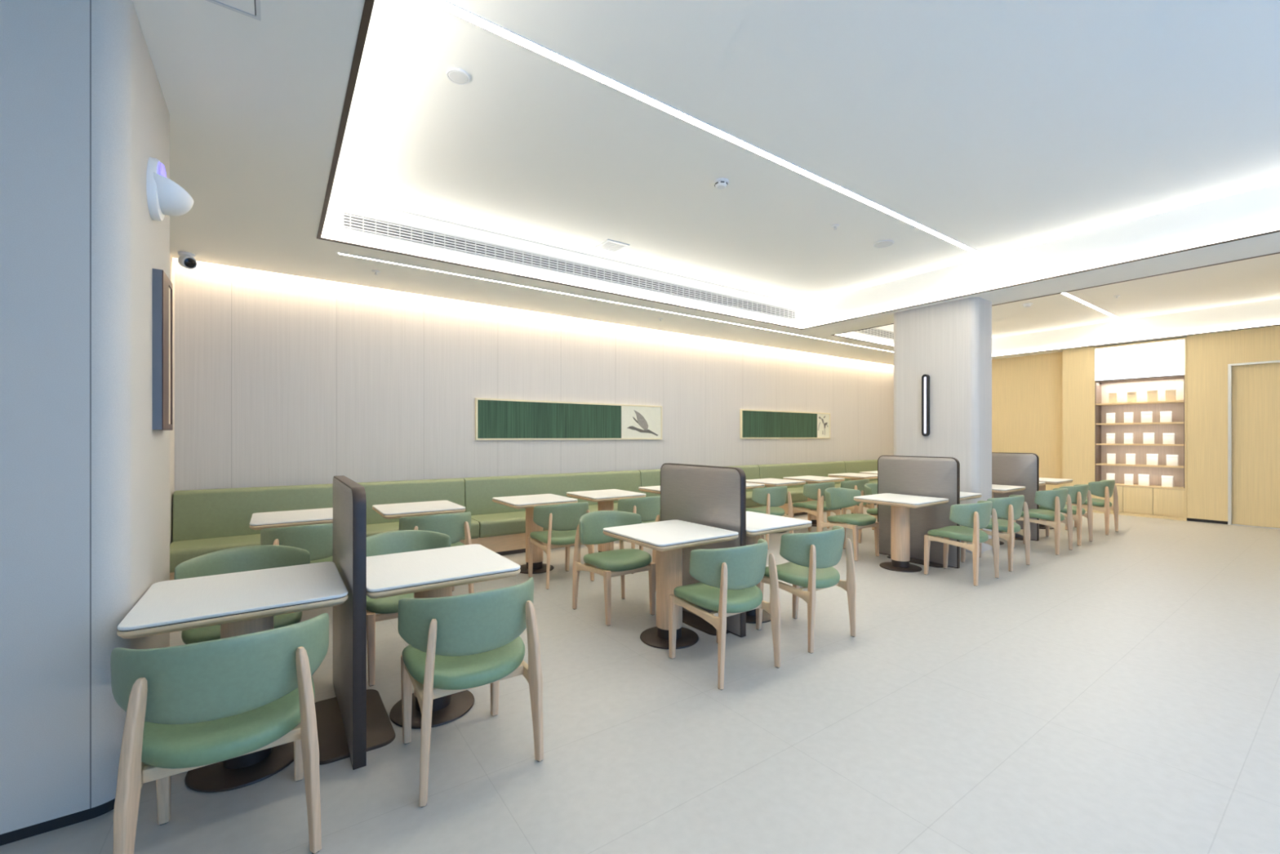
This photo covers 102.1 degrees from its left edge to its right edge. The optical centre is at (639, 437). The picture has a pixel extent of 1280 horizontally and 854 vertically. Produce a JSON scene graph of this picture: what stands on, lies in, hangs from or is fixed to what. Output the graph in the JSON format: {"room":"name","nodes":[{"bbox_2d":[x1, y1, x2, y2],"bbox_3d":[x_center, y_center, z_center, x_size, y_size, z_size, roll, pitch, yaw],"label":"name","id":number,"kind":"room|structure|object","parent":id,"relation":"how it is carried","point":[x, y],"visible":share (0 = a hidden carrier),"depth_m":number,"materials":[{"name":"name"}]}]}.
{"room":"eatery","nodes":[
{"label":"eatery","id":0,"kind":"room"},
{"bbox_2d":[0,0,174,834],"bbox_3d":[-4.517,-0.182,2.544,3.542,3.075,3.960,0,0,-35],"label":"wall","id":1,"kind":"structure","parent":0,"point":[87,480],"depth_m":1.87,"materials":[{"name":"paint"}]},
{"bbox_2d":[0,798,115,845],"bbox_3d":[-3.702,1.377,1.376,3.530,0.045,1.088,0,0,-35],"label":"baseboard","id":2,"kind":"structure","parent":1,"relation":"attached to","point":[65,820],"depth_m":1.85,"materials":[{"name":"black"}]},
{"bbox_2d":[152,268,172,430],"bbox_3d":[-2.271,-0.400,2.461,0.036,0.730,0.268,0,0,-35],"label":"frame","id":3,"kind":"object","parent":1,"relation":"attached to","point":[162,284],"visible":1,"depth_m":2.36,"materials":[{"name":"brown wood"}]},
{"bbox_2d":[146,156,193,221],"bbox_3d":[-2.140,-1.120,2.370,0.144,0.270,0.230,0,0,-35],"label":"lamp","id":4,"kind":"object","parent":1,"relation":"attached to","point":[165,196],"visible":1,"depth_m":2.29,"materials":[{"name":"white plastic"}]},
{"bbox_2d":[173,257,893,491],"bbox_3d":[1.130,-0.325,8.904,13.900,3.450,0.260,0,0,-35],"label":"wall","id":5,"kind":"structure","parent":0,"point":[281,380],"depth_m":6.38,"materials":[{"name":"paint"}]},
{"bbox_2d":[475,397,662,439],"bbox_3d":[-0.881,-0.235,7.500,3.005,0.540,0.040,0,0,-35],"label":"wall picture","id":6,"kind":"object","parent":5,"relation":"attached to","point":[495,419],"visible":1,"depth_m":7.35,"materials":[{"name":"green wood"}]},
{"bbox_2d":[740,408,830,438],"bbox_3d":[2.926,-0.243,10.180,2.665,0.537,0.040,0,0,-35],"label":"wall picture","id":7,"kind":"object","parent":5,"relation":"attached to","point":[754,424],"visible":1,"depth_m":10.07,"materials":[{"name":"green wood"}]},
{"bbox_2d":[0,504,1279,853],"bbox_3d":[2.442,1.440,4.348,17.000,0.080,9.300,0,0,-35],"label":"floor","id":8,"kind":"structure","parent":0,"point":[1116,692],"depth_m":2.51,"materials":[{"name":"tile"}]},
{"bbox_2d":[110,613,328,853],"bbox_3d":[-1.427,1.010,1.804,0.583,0.779,0.516,0,0,-35],"label":"dining chair","id":9,"kind":"object","parent":8,"relation":"on","point":[191,706],"visible":1,"depth_m":1.62,"materials":[{"name":"green leather"}]},
{"bbox_2d":[116,561,347,792],"bbox_3d":[-1.699,1.025,2.240,0.700,0.750,0.700,0,0,-35],"label":"dining table","id":10,"kind":"object","parent":8,"relation":"on","point":[242,602],"visible":0.58,"depth_m":2.14,"materials":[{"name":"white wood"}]},
{"bbox_2d":[173,544,310,644],"bbox_3d":[-2.099,1.010,2.755,0.583,0.779,0.516,0,0,-35],"label":"dining chair","id":11,"kind":"object","parent":8,"relation":"on","point":[251,557],"visible":0.33,"depth_m":2.86,"materials":[{"name":"green leather"}]},
{"bbox_2d":[249,507,333,529],"bbox_3d":[-2.842,1.025,4.359,0.700,0.750,0.700,0,0,-35],"label":"dining table","id":12,"kind":"object","parent":8,"relation":"on","point":[259,521],"visible":0.34,"depth_m":4.17,"materials":[{"name":"white laminate"}]},
{"bbox_2d":[260,523,333,563],"bbox_3d":[-2.490,1.010,3.884,0.583,0.779,0.516,0,0,-35],"label":"dining chair","id":13,"kind":"object","parent":8,"relation":"on","point":[317,539],"visible":0.25,"depth_m":3.68,"materials":[{"name":"green leather"}]},
{"bbox_2d":[169,477,479,580],"bbox_3d":[-3.135,0.953,5.421,2.695,0.895,0.715,0,0,-35],"label":"bench","id":14,"kind":"object","parent":8,"relation":"on","point":[206,521],"visible":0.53,"depth_m":5.15,"materials":[{"name":"green leather"}]},
{"bbox_2d":[315,475,395,769],"bbox_3d":[-1.461,0.807,2.579,0.340,1.185,0.950,0,0,-35],"label":"screen","id":15,"kind":"object","parent":8,"relation":"on","point":[354,722],"visible":0.95,"depth_m":2.34,"materials":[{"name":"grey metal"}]},
{"bbox_2d":[366,529,450,685],"bbox_3d":[-1.480,1.010,3.240,0.583,0.779,0.516,0,0,-33],"label":"dining chair","id":16,"kind":"object","parent":8,"relation":"on","point":[402,540],"visible":0.27,"depth_m":3.31,"materials":[{"name":"green leather"}]},
{"bbox_2d":[372,500,465,519],"bbox_3d":[-2.094,1.025,4.885,0.700,0.750,0.700,0,0,-35],"label":"dining table","id":17,"kind":"object","parent":8,"relation":"on","point":[398,510],"visible":0.41,"depth_m":4.75,"materials":[{"name":"white laminate"}]},
{"bbox_2d":[399,511,473,593],"bbox_3d":[-1.746,1.010,4.408,0.583,0.779,0.516,0,0,-35],"label":"dining chair","id":18,"kind":"object","parent":8,"relation":"on","point":[457,526],"visible":0.4,"depth_m":4.23,"materials":[{"name":"green leather"}]},
{"bbox_2d":[366,543,520,728],"bbox_3d":[-1.074,1.025,2.686,0.700,0.750,0.700,0,0,-35],"label":"dining table","id":19,"kind":"object","parent":8,"relation":"on","point":[433,572],"visible":0.63,"depth_m":2.59,"materials":[{"name":"white laminate"}]},
{"bbox_2d":[397,577,543,807],"bbox_3d":[-0.765,1.010,2.297,0.583,0.779,0.516,0,0,-35],"label":"dining chair","id":20,"kind":"object","parent":8,"relation":"on","point":[458,643],"visible":1,"depth_m":2.11,"materials":[{"name":"green leather"}]},
{"bbox_2d":[492,493,577,573],"bbox_3d":[-1.125,1.025,5.506,0.700,0.750,0.700,0,0,-35],"label":"dining table","id":21,"kind":"object","parent":8,"relation":"on","point":[528,502],"visible":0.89,"depth_m":5.42,"materials":[{"name":"white laminate"}]},
{"bbox_2d":[463,470,641,555],"bbox_3d":[-0.948,0.953,6.961,2.655,0.895,0.715,0,0,-35],"label":"bench","id":22,"kind":"object","parent":8,"relation":"on","point":[502,528],"visible":0.36,"depth_m":6.61,"materials":[{"name":"green leather"}]},
{"bbox_2d":[528,501,594,589],"bbox_3d":[-0.792,1.010,5.103,0.583,0.779,0.516,0,0,-35],"label":"dining chair","id":23,"kind":"object","parent":8,"relation":"on","point":[562,520],"visible":0.78,"depth_m":4.90,"materials":[{"name":"green leather"}]},
{"bbox_2d":[566,488,645,551],"bbox_3d":[-0.401,1.025,6.041,0.700,0.750,0.700,0,0,-35],"label":"dining table","id":24,"kind":"object","parent":8,"relation":"on","point":[605,499],"visible":0.52,"depth_m":5.95,"materials":[{"name":"white laminate"}]},
{"bbox_2d":[572,510,655,626],"bbox_3d":[-0.208,1.010,4.172,0.583,0.779,0.516,0,0,-35],"label":"dining chair","id":25,"kind":"object","parent":8,"relation":"on","point":[621,562],"visible":0.91,"depth_m":4.14,"materials":[{"name":"green leather"}]},
{"bbox_2d":[608,495,660,573],"bbox_3d":[-0.017,1.010,5.643,0.583,0.779,0.516,0,0,-35],"label":"dining chair","id":26,"kind":"object","parent":8,"relation":"on","point":[649,507],"visible":0.27,"depth_m":5.42,"materials":[{"name":"green leather"}]},
{"bbox_2d":[638,485,660,493],"bbox_3d":[0.449,1.025,6.676,0.700,0.750,0.700,0,0,-35],"label":"dining table","id":27,"kind":"object","parent":8,"relation":"on","point":[653,489],"visible":0.08,"depth_m":6.60,"materials":[{"name":"white laminate"}]},
{"bbox_2d":[652,509,660,591],"bbox_3d":[0.456,1.010,4.651,0.583,0.779,0.516,0,0,-35],"label":"dining chair","id":28,"kind":"object","parent":8,"relation":"on","point":[658,517],"visible":0.04,"depth_m":4.70,"materials":[{"name":"beige wood"}]},
{"bbox_2d":[603,520,738,648],"bbox_3d":[0.205,1.025,3.618,0.700,0.750,0.700,0,0,-35],"label":"dining table","id":29,"kind":"object","parent":8,"relation":"on","point":[668,538],"visible":0.95,"depth_m":3.54,"materials":[{"name":"white laminate"}]},
{"bbox_2d":[660,462,746,637],"bbox_3d":[0.460,0.807,4.011,0.340,1.185,0.930,0,0,-35],"label":"screen","id":30,"kind":"object","parent":8,"relation":"on","point":[711,495],"visible":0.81,"depth_m":3.89,"materials":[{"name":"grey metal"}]},
{"bbox_2d":[638,464,782,507],"bbox_3d":[1.221,0.953,8.488,2.650,0.895,0.715,0,0,-35],"label":"bench","id":31,"kind":"object","parent":8,"relation":"on","point":[649,477],"visible":0.2,"depth_m":8.42,"materials":[{"name":"green leather"}]},
{"bbox_2d":[668,538,780,689],"bbox_3d":[0.512,1.010,3.206,0.583,0.779,0.516,0,0,-35],"label":"dining chair","id":32,"kind":"object","parent":8,"relation":"on","point":[728,577],"visible":1,"depth_m":3.01,"materials":[{"name":"green leather"}]},
{"bbox_2d":[746,482,764,488],"bbox_3d":[1.258,1.025,7.245,0.700,0.750,0.700,0,0,-35],"label":"dining table","id":33,"kind":"object","parent":8,"relation":"on","point":[748,485],"visible":0.13,"depth_m":7.08,"materials":[{"name":"white laminate"}]},
{"bbox_2d":[746,485,793,549],"bbox_3d":[1.656,1.010,6.803,0.583,0.779,0.516,0,0,-35],"label":"dining chair","id":34,"kind":"object","parent":8,"relation":"on","point":[773,497],"visible":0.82,"depth_m":6.59,"materials":[{"name":"green leather"}]},
{"bbox_2d":[746,478,805,533],"bbox_3d":[1.994,1.025,7.763,0.700,0.750,0.700,0,0,-35],"label":"dining table","id":35,"kind":"object","parent":8,"relation":"on","point":[769,482],"visible":0.45,"depth_m":7.59,"materials":[{"name":"white laminate"}]},
{"bbox_2d":[746,511,812,623],"bbox_3d":[0.865,1.025,4.094,0.700,0.750,0.700,0,0,-35],"label":"dining table","id":36,"kind":"object","parent":8,"relation":"on","point":[757,524],"visible":0.39,"depth_m":3.96,"materials":[{"name":"white laminate"}]},
{"bbox_2d":[755,525,856,653],"bbox_3d":[1.173,1.010,3.693,0.583,0.779,0.516,0,0,-35],"label":"dining chair","id":37,"kind":"object","parent":8,"relation":"on","point":[812,557],"visible":0.98,"depth_m":3.49,"materials":[{"name":"green leather"}]},
{"bbox_2d":[755,461,867,515],"bbox_3d":[3.388,0.953,10.014,2.650,0.895,0.715,0,0,-35],"label":"bench","id":38,"kind":"object","parent":8,"relation":"on","point":[780,471],"visible":0.24,"depth_m":9.92,"materials":[{"name":"green leather"}]},
{"bbox_2d":[782,475,844,526],"bbox_3d":[2.796,1.025,8.328,0.700,0.750,0.700,0,0,-35],"label":"dining table","id":39,"kind":"object","parent":8,"relation":"on","point":[809,479],"visible":0.51,"depth_m":8.24,"materials":[{"name":"white laminate"}]},
{"bbox_2d":[792,481,839,531],"bbox_3d":[2.498,1.010,7.395,0.583,0.779,0.516,0,0,-35],"label":"dining chair","id":40,"kind":"object","parent":8,"relation":"on","point":[811,491],"visible":0.67,"depth_m":7.17,"materials":[{"name":"green leather"}]},
{"bbox_2d":[817,487,879,560],"bbox_3d":[2.495,1.010,6.185,0.583,0.779,0.516,0,0,-33],"label":"dining chair","id":41,"kind":"object","parent":8,"relation":"on","point":[836,498],"visible":0.89,"depth_m":6.16,"materials":[{"name":"green leather"}]},
{"bbox_2d":[826,479,874,529],"bbox_3d":[3.210,1.010,7.896,0.583,0.779,0.516,0,0,-35],"label":"dining chair","id":42,"kind":"object","parent":8,"relation":"on","point":[859,485],"visible":0.34,"depth_m":7.66,"materials":[{"name":"green leather"}]},
{"bbox_2d":[827,472,877,513],"bbox_3d":[3.777,1.025,9.018,0.700,0.750,0.700,0,0,-35],"label":"dining table","id":43,"kind":"object","parent":8,"relation":"on","point":[853,476],"visible":0.43,"depth_m":8.86,"materials":[{"name":"white laminate"}]},
{"bbox_2d":[843,459,877,505],"bbox_3d":[5.547,0.953,11.533,2.630,0.895,0.715,0,0,-35],"label":"bench","id":44,"kind":"object","parent":8,"relation":"on","point":[851,466],"visible":0.05,"depth_m":11.28,"materials":[{"name":"green leather"}]},
{"bbox_2d":[857,483,877,542],"bbox_3d":[3.242,1.010,6.808,0.583,0.779,0.516,0,0,-35],"label":"dining chair","id":45,"kind":"object","parent":8,"relation":"on","point":[869,488],"visible":0.22,"depth_m":6.85,"materials":[{"name":"green leather"}]},
{"bbox_2d":[859,471,877,474],"bbox_3d":[4.583,1.025,9.611,0.700,0.750,0.700,0,0,-35],"label":"dining table","id":46,"kind":"object","parent":8,"relation":"on","point":[867,472],"visible":0.09,"depth_m":9.63,"materials":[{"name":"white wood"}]},
{"bbox_2d":[853,493,948,572],"bbox_3d":[2.805,1.025,5.570,0.700,0.750,0.700,0,0,-35],"label":"dining table","id":47,"kind":"object","parent":8,"relation":"on","point":[900,504],"visible":1,"depth_m":5.49,"materials":[{"name":"white laminate"}]},
{"bbox_2d":[877,455,959,568],"bbox_3d":[3.153,0.807,5.901,0.340,1.185,0.900,0,0,-35],"label":"screen","id":48,"kind":"object","parent":8,"relation":"on","point":[922,476],"visible":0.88,"depth_m":5.82,"materials":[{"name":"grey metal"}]},
{"bbox_2d":[893,297,991,552],"bbox_3d":[3.959,-0.150,6.811,0.505,3.100,1.060,0,0,-35],"label":"column","id":49,"kind":"structure","parent":8,"relation":"on","point":[950,343],"depth_m":6.47,"materials":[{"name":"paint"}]},
{"bbox_2d":[921,373,929,435],"bbox_3d":[3.700,-0.416,6.696,0.050,0.800,0.080,0,0,-35],"label":"wall sconce","id":50,"kind":"object","parent":49,"relation":"attached to","point":[925,378],"visible":1,"depth_m":6.67,"materials":[{"name":"black"}]},
{"bbox_2d":[924,500,999,586],"bbox_3d":[3.232,1.010,5.207,0.583,0.779,0.516,0,0,-35],"label":"dining chair","id":51,"kind":"object","parent":8,"relation":"on","point":[975,517],"visible":1,"depth_m":5.02,"materials":[{"name":"green leather"}]},
{"bbox_2d":[960,491,982,500],"bbox_3d":[3.492,1.025,6.078,0.700,0.750,0.700,0,0,-35],"label":"dining table","id":52,"kind":"object","parent":8,"relation":"on","point":[963,495],"visible":0.09,"depth_m":5.87,"materials":[{"name":"white laminate"}]},
{"bbox_2d":[960,494,1030,571],"bbox_3d":[3.936,1.010,5.732,0.583,0.779,0.516,0,0,-35],"label":"dining chair","id":53,"kind":"object","parent":8,"relation":"on","point":[1010,508],"visible":0.83,"depth_m":5.50,"materials":[{"name":"green leather"}]},
{"bbox_2d":[991,484,1025,544],"bbox_3d":[4.630,1.025,6.929,0.700,0.750,0.700,0,0,-35],"label":"dining table","id":54,"kind":"object","parent":8,"relation":"on","point":[996,488],"visible":0.23,"depth_m":6.67,"materials":[{"name":"white laminate"}]},
{"bbox_2d":[991,452,1039,541],"bbox_3d":[5.138,0.807,7.372,0.340,1.185,0.900,0,0,-35],"label":"screen","id":55,"kind":"object","parent":8,"relation":"on","point":[1011,468],"visible":0.43,"depth_m":7.15,"materials":[{"name":"grey fabric"}]},
{"bbox_2d":[1039,481,1045,485],"bbox_3d":[5.431,1.025,7.614,0.700,0.750,0.700,0,0,-35],"label":"dining table","id":56,"kind":"object","parent":8,"relation":"on","point":[1041,483],"visible":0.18,"depth_m":7.45,"materials":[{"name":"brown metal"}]},
{"bbox_2d":[1013,488,1073,555],"bbox_3d":[5.037,1.010,6.490,0.583,0.779,0.516,0,0,-35],"label":"dining chair","id":57,"kind":"object","parent":8,"relation":"on","point":[1055,499],"visible":0.82,"depth_m":6.27,"materials":[{"name":"green leather"}]},
{"bbox_2d":[1039,477,1072,528],"bbox_3d":[6.228,1.025,8.090,0.700,0.750,0.700,0,0,-35],"label":"dining table","id":58,"kind":"object","parent":8,"relation":"on","point":[1047,481],"visible":0.29,"depth_m":7.93,"materials":[{"name":"white laminate"}]},
{"bbox_2d":[1039,484,1093,546],"bbox_3d":[5.744,1.010,7.015,0.583,0.779,0.516,0,0,-35],"label":"dining chair","id":59,"kind":"object","parent":8,"relation":"on","point":[1078,493],"visible":0.64,"depth_m":6.78,"materials":[{"name":"green leather"}]},
{"bbox_2d":[1065,480,1119,534],"bbox_3d":[6.772,1.010,7.753,0.583,0.779,0.516,0,0,-35],"label":"dining chair","id":60,"kind":"object","parent":8,"relation":"on","point":[1104,488],"visible":0.8,"depth_m":7.52,"materials":[{"name":"green leather"}]},
{"bbox_2d":[1093,337,1186,520],"bbox_3d":[8.971,-0.140,9.274,0.372,3.080,1.207,0,0,-35],"label":"display shelf","id":61,"kind":"object","parent":8,"relation":"on","point":[1161,366],"visible":0.74,"depth_m":9.23,"materials":[{"name":"brown wood"}]},
{"bbox_2d":[1106,413,1115,422],"bbox_3d":[8.718,-0.357,9.574,0.041,0.190,0.122,0,0,-35],"label":"display box","id":62,"kind":"object","parent":61,"relation":"on","point":[1110,417],"visible":0.89,"depth_m":9.56,"materials":[{"name":"white"}]},
{"bbox_2d":[1106,433,1115,443],"bbox_3d":[8.718,0.020,9.574,0.041,0.190,0.116,0,0,-35],"label":"display box","id":63,"kind":"object","parent":61,"relation":"on","point":[1110,437],"visible":0.91,"depth_m":9.56,"materials":[{"name":"white cardboard"}]},
{"bbox_2d":[1106,473,1115,479],"bbox_3d":[8.716,0.761,9.577,0.041,0.190,0.111,0,0,-35],"label":"display box","id":64,"kind":"object","parent":61,"relation":"on","point":[1108,476],"visible":0.74,"depth_m":9.56,"materials":[{"name":"white cardboard"}]},
{"bbox_2d":[1106,453,1115,463],"bbox_3d":[8.722,0.393,9.568,0.041,0.190,0.116,0,0,-35],"label":"display box","id":65,"kind":"object","parent":61,"relation":"on","point":[1111,457],"visible":0.96,"depth_m":9.55,"materials":[{"name":"white"}]},
{"bbox_2d":[1109,392,1117,403],"bbox_3d":[8.736,-0.725,9.548,0.041,0.190,0.106,0,0,-35],"label":"display box","id":66,"kind":"object","parent":61,"relation":"on","point":[1113,396],"visible":0.9,"depth_m":9.53,"materials":[{"name":"beige paper"}]},
{"bbox_2d":[1124,432,1133,444],"bbox_3d":[8.859,0.018,9.373,0.041,0.194,0.122,0,0,-35],"label":"display box","id":67,"kind":"object","parent":61,"relation":"on","point":[1128,437],"visible":1,"depth_m":9.35,"materials":[{"name":"white"}]},
{"bbox_2d":[1124,473,1133,484],"bbox_3d":[8.861,0.759,9.371,0.041,0.194,0.116,0,0,-35],"label":"display box","id":68,"kind":"object","parent":61,"relation":"on","point":[1128,477],"visible":1,"depth_m":9.36,"materials":[{"name":"white cardboard"}]},
{"bbox_2d":[1124,412,1133,422],"bbox_3d":[8.859,-0.359,9.373,0.041,0.194,0.122,0,0,-35],"label":"display box","id":69,"kind":"object","parent":61,"relation":"on","point":[1128,416],"visible":0.92,"depth_m":9.36,"materials":[{"name":"white cardboard"}]},
{"bbox_2d":[1125,453,1135,464],"bbox_3d":[8.874,0.391,9.352,0.041,0.194,0.122,0,0,-35],"label":"display box","id":70,"kind":"object","parent":61,"relation":"on","point":[1130,458],"visible":1,"depth_m":9.34,"materials":[{"name":"white"}]},
{"bbox_2d":[1127,391,1137,402],"bbox_3d":[8.885,-0.727,9.337,0.041,0.194,0.122,0,0,-35],"label":"display box","id":71,"kind":"object","parent":61,"relation":"on","point":[1131,396],"visible":0.89,"depth_m":9.32,"materials":[{"name":"beige"}]},
{"bbox_2d":[1137,474,1149,485],"bbox_3d":[8.975,0.757,9.209,0.041,0.198,0.138,0,0,-35],"label":"display box","id":72,"kind":"object","parent":61,"relation":"on","point":[1144,479],"visible":1,"depth_m":9.19,"materials":[{"name":"white"}]},
{"bbox_2d":[1141,411,1152,422],"bbox_3d":[8.997,-0.361,9.178,0.041,0.198,0.143,0,0,-35],"label":"display box","id":73,"kind":"object","parent":61,"relation":"on","point":[1146,416],"visible":0.93,"depth_m":9.17,"materials":[{"name":"white"}]},
{"bbox_2d":[1142,432,1155,444],"bbox_3d":[9.012,0.016,9.156,0.041,0.198,0.143,0,0,-35],"label":"display box","id":74,"kind":"object","parent":61,"relation":"on","point":[1148,437],"visible":1,"depth_m":9.14,"materials":[{"name":"white"}]},
{"bbox_2d":[1146,453,1158,465],"bbox_3d":[9.038,0.389,9.119,0.041,0.198,0.143,0,0,-35],"label":"display box","id":75,"kind":"object","parent":61,"relation":"on","point":[1152,459],"visible":1,"depth_m":9.10,"materials":[{"name":"white"}]},
{"bbox_2d":[1146,390,1158,401],"bbox_3d":[9.038,-0.729,9.119,0.041,0.198,0.138,0,0,-35],"label":"display box","id":76,"kind":"object","parent":61,"relation":"on","point":[1152,395],"visible":0.88,"depth_m":9.11,"materials":[{"name":"beige"}]},
{"bbox_2d":[1160,411,1172,422],"bbox_3d":[9.137,-0.357,8.979,0.041,0.190,0.143,0,0,-35],"label":"display box","id":77,"kind":"object","parent":61,"relation":"on","point":[1165,416],"visible":0.89,"depth_m":8.96,"materials":[{"name":"white cardboard"}]},
{"bbox_2d":[1161,475,1173,487],"bbox_3d":[9.146,0.761,8.966,0.041,0.190,0.143,0,0,-35],"label":"display box","id":78,"kind":"object","parent":61,"relation":"on","point":[1166,481],"visible":1,"depth_m":8.95,"materials":[{"name":"white"}]},
{"bbox_2d":[1162,432,1174,444],"bbox_3d":[9.156,0.020,8.952,0.041,0.190,0.143,0,0,-35],"label":"display box","id":79,"kind":"object","parent":61,"relation":"on","point":[1167,437],"visible":1,"depth_m":8.94,"materials":[{"name":"white cardboard"}]},
{"bbox_2d":[1164,389,1176,400],"bbox_3d":[9.168,-0.725,8.934,0.041,0.190,0.127,0,0,-35],"label":"display box","id":80,"kind":"object","parent":61,"relation":"on","point":[1170,395],"visible":0.89,"depth_m":8.92,"materials":[{"name":"beige"}]},
{"bbox_2d":[1166,454,1178,466],"bbox_3d":[9.181,0.393,8.917,0.041,0.190,0.143,0,0,-35],"label":"display box","id":81,"kind":"object","parent":61,"relation":"on","point":[1171,460],"visible":0.96,"depth_m":8.90,"materials":[{"name":"white cardboard"}]},
{"bbox_2d":[131,0,1279,365],"bbox_3d":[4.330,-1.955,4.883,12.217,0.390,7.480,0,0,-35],"label":"ceiling","id":82,"kind":"structure","parent":0,"point":[1037,137],"depth_m":3.74,"materials":[{"name":"white paint"}]},
{"bbox_2d":[177,251,197,269],"bbox_3d":[-4.197,-1.627,4.788,0.145,0.146,0.123,0,0,23],"label":"security camera","id":83,"kind":"object","parent":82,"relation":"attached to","point":[186,260],"visible":1,"depth_m":4.75,"materials":[{"name":"white plastic"}]},
{"bbox_2d":[204,0,261,21],"bbox_3d":[-1.618,-1.697,1.673,0.620,0.006,0.620,0,0,-35],"label":"access panel","id":84,"kind":"object","parent":82,"relation":"attached to","point":[251,8],"visible":1,"depth_m":2.03,"materials":[{"name":"white"}]},
{"bbox_2d":[371,270,380,275],"bbox_3d":[-2.704,-1.682,5.295,0.080,0.036,0.080,0,0,-35],"label":"sprinkler head","id":85,"kind":"object","parent":82,"relation":"attached to","point":[375,272],"visible":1,"depth_m":5.29},
{"bbox_2d":[446,67,470,84],"bbox_3d":[-1.054,-2.092,3.000,0.132,0.016,0.132,0,0,-35],"label":"ceiling speaker","id":86,"kind":"object","parent":82,"relation":"attached to","point":[455,75],"visible":1,"depth_m":2.99,"materials":[{"name":"white plastic"}]},
{"bbox_2d":[342,210,795,320],"bbox_3d":[-0.092,-1.900,6.285,6.146,0.162,0.013,0,0,-35],"label":"ceiling vent","id":87,"kind":"object","parent":82,"relation":"in","point":[354,222],"visible":1,"depth_m":5.57,"materials":[{"name":"grey metal"}]},
{"bbox_2d":[594,239,629,253],"bbox_3d":[-0.308,-2.094,5.666,0.280,0.012,0.280,0,0,-35],"label":"ceiling vent","id":88,"kind":"object","parent":82,"relation":"in","point":[608,245],"visible":1,"depth_m":5.66,"materials":[{"name":"white plastic"}]},
{"bbox_2d":[338,253,893,352],"bbox_3d":[1.935,-1.698,8.088,11.524,0.005,0.034,0,0,-35],"label":"recessed light","id":89,"kind":"object","parent":82,"relation":"in","point":[344,254],"visible":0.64,"depth_m":6.13,"materials":[{"name":"beige plastic"}]},
{"bbox_2d":[421,0,987,257],"bbox_3d":[1.476,-2.098,4.218,6.170,0.005,0.062,0,0,-35],"label":"recessed light","id":90,"kind":"object","parent":82,"relation":"in","point":[447,6],"visible":1,"depth_m":3.24,"materials":[{"name":"beige plastic"}]},
{"bbox_2d":[713,177,728,189],"bbox_3d":[0.666,-2.076,4.248,0.124,0.048,0.124,0,0,-35],"label":"smoke detector","id":91,"kind":"object","parent":82,"relation":"attached to","point":[720,183],"visible":1,"depth_m":4.21,"materials":[{"name":"white plastic"}]},
{"bbox_2d":[316,0,1279,329],"bbox_3d":[2.022,-1.701,3.258,6.493,0.010,7.400,0,0,-35],"label":"trim","id":92,"kind":"structure","parent":82,"relation":"attached to","point":[368,4],"depth_m":4.28,"materials":[{"name":"brown metal"}]},
{"bbox_2d":[831,224,839,230],"bbox_3d":[1.939,-2.082,5.132,0.080,0.036,0.080,0,0,-35],"label":"sprinkler head","id":93,"kind":"object","parent":82,"relation":"attached to","point":[834,226],"visible":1,"depth_m":5.12},
{"bbox_2d":[851,327,893,340],"bbox_3d":[5.249,-1.900,10.046,4.282,0.162,0.013,0,0,-35],"label":"ceiling vent","id":94,"kind":"object","parent":82,"relation":"in","point":[877,332],"visible":0.22,"depth_m":9.40,"materials":[{"name":"grey metal"}]},
{"bbox_2d":[873,240,893,248],"bbox_3d":[2.638,-2.094,5.599,0.208,0.012,0.208,0,0,-35],"label":"ceiling speaker","id":95,"kind":"object","parent":82,"relation":"attached to","point":[884,243],"visible":1,"depth_m":5.58,"materials":[{"name":"white plastic"}]},
{"bbox_2d":[1022,302,1032,307],"bbox_3d":[6.102,-2.074,8.148,0.140,0.052,0.140,0,0,-35],"label":"smoke detector","id":96,"kind":"object","parent":82,"relation":"attached to","point":[1027,304],"visible":1,"depth_m":8.12,"materials":[{"name":"white plastic"}]},
{"bbox_2d":[831,252,1279,357],"bbox_3d":[7.295,-1.701,6.970,4.885,0.010,7.400,0,0,-35],"label":"trim","id":97,"kind":"structure","parent":82,"relation":"attached to","point":[834,335],"depth_m":7.94,"materials":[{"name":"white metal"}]},
{"bbox_2d":[1060,292,1124,320],"bbox_3d":[6.664,-2.098,7.871,4.760,0.005,0.062,0,0,-35],"label":"recessed light","id":98,"kind":"object","parent":82,"relation":"in","point":[1066,294],"visible":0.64,"depth_m":8.23,"materials":[{"name":"beige plastic"}]},
{"bbox_2d":[991,325,1279,521],"bbox_3d":[9.187,-0.150,9.012,0.400,3.100,9.160,0,0,-35],"label":"wall","id":99,"kind":"structure","parent":0,"point":[1042,404],"depth_m":9.77,"materials":[{"name":"brown wood"}]},
{"bbox_2d":[1186,517,1227,524],"bbox_3d":[10.467,1.375,6.950,0.080,0.050,4.315,0,0,-35],"label":"baseboard","id":100,"kind":"structure","parent":99,"relation":"attached to","point":[1188,518],"depth_m":8.50,"materials":[{"name":"black"}]},
{"bbox_2d":[1227,360,1279,528],"bbox_3d":[9.773,0.113,7.909,0.112,2.575,1.023,0,0,-35],"label":"door","id":101,"kind":"structure","parent":99,"relation":"in","point":[1253,388],"depth_m":8.11,"materials":[{"name":"brown wood"}]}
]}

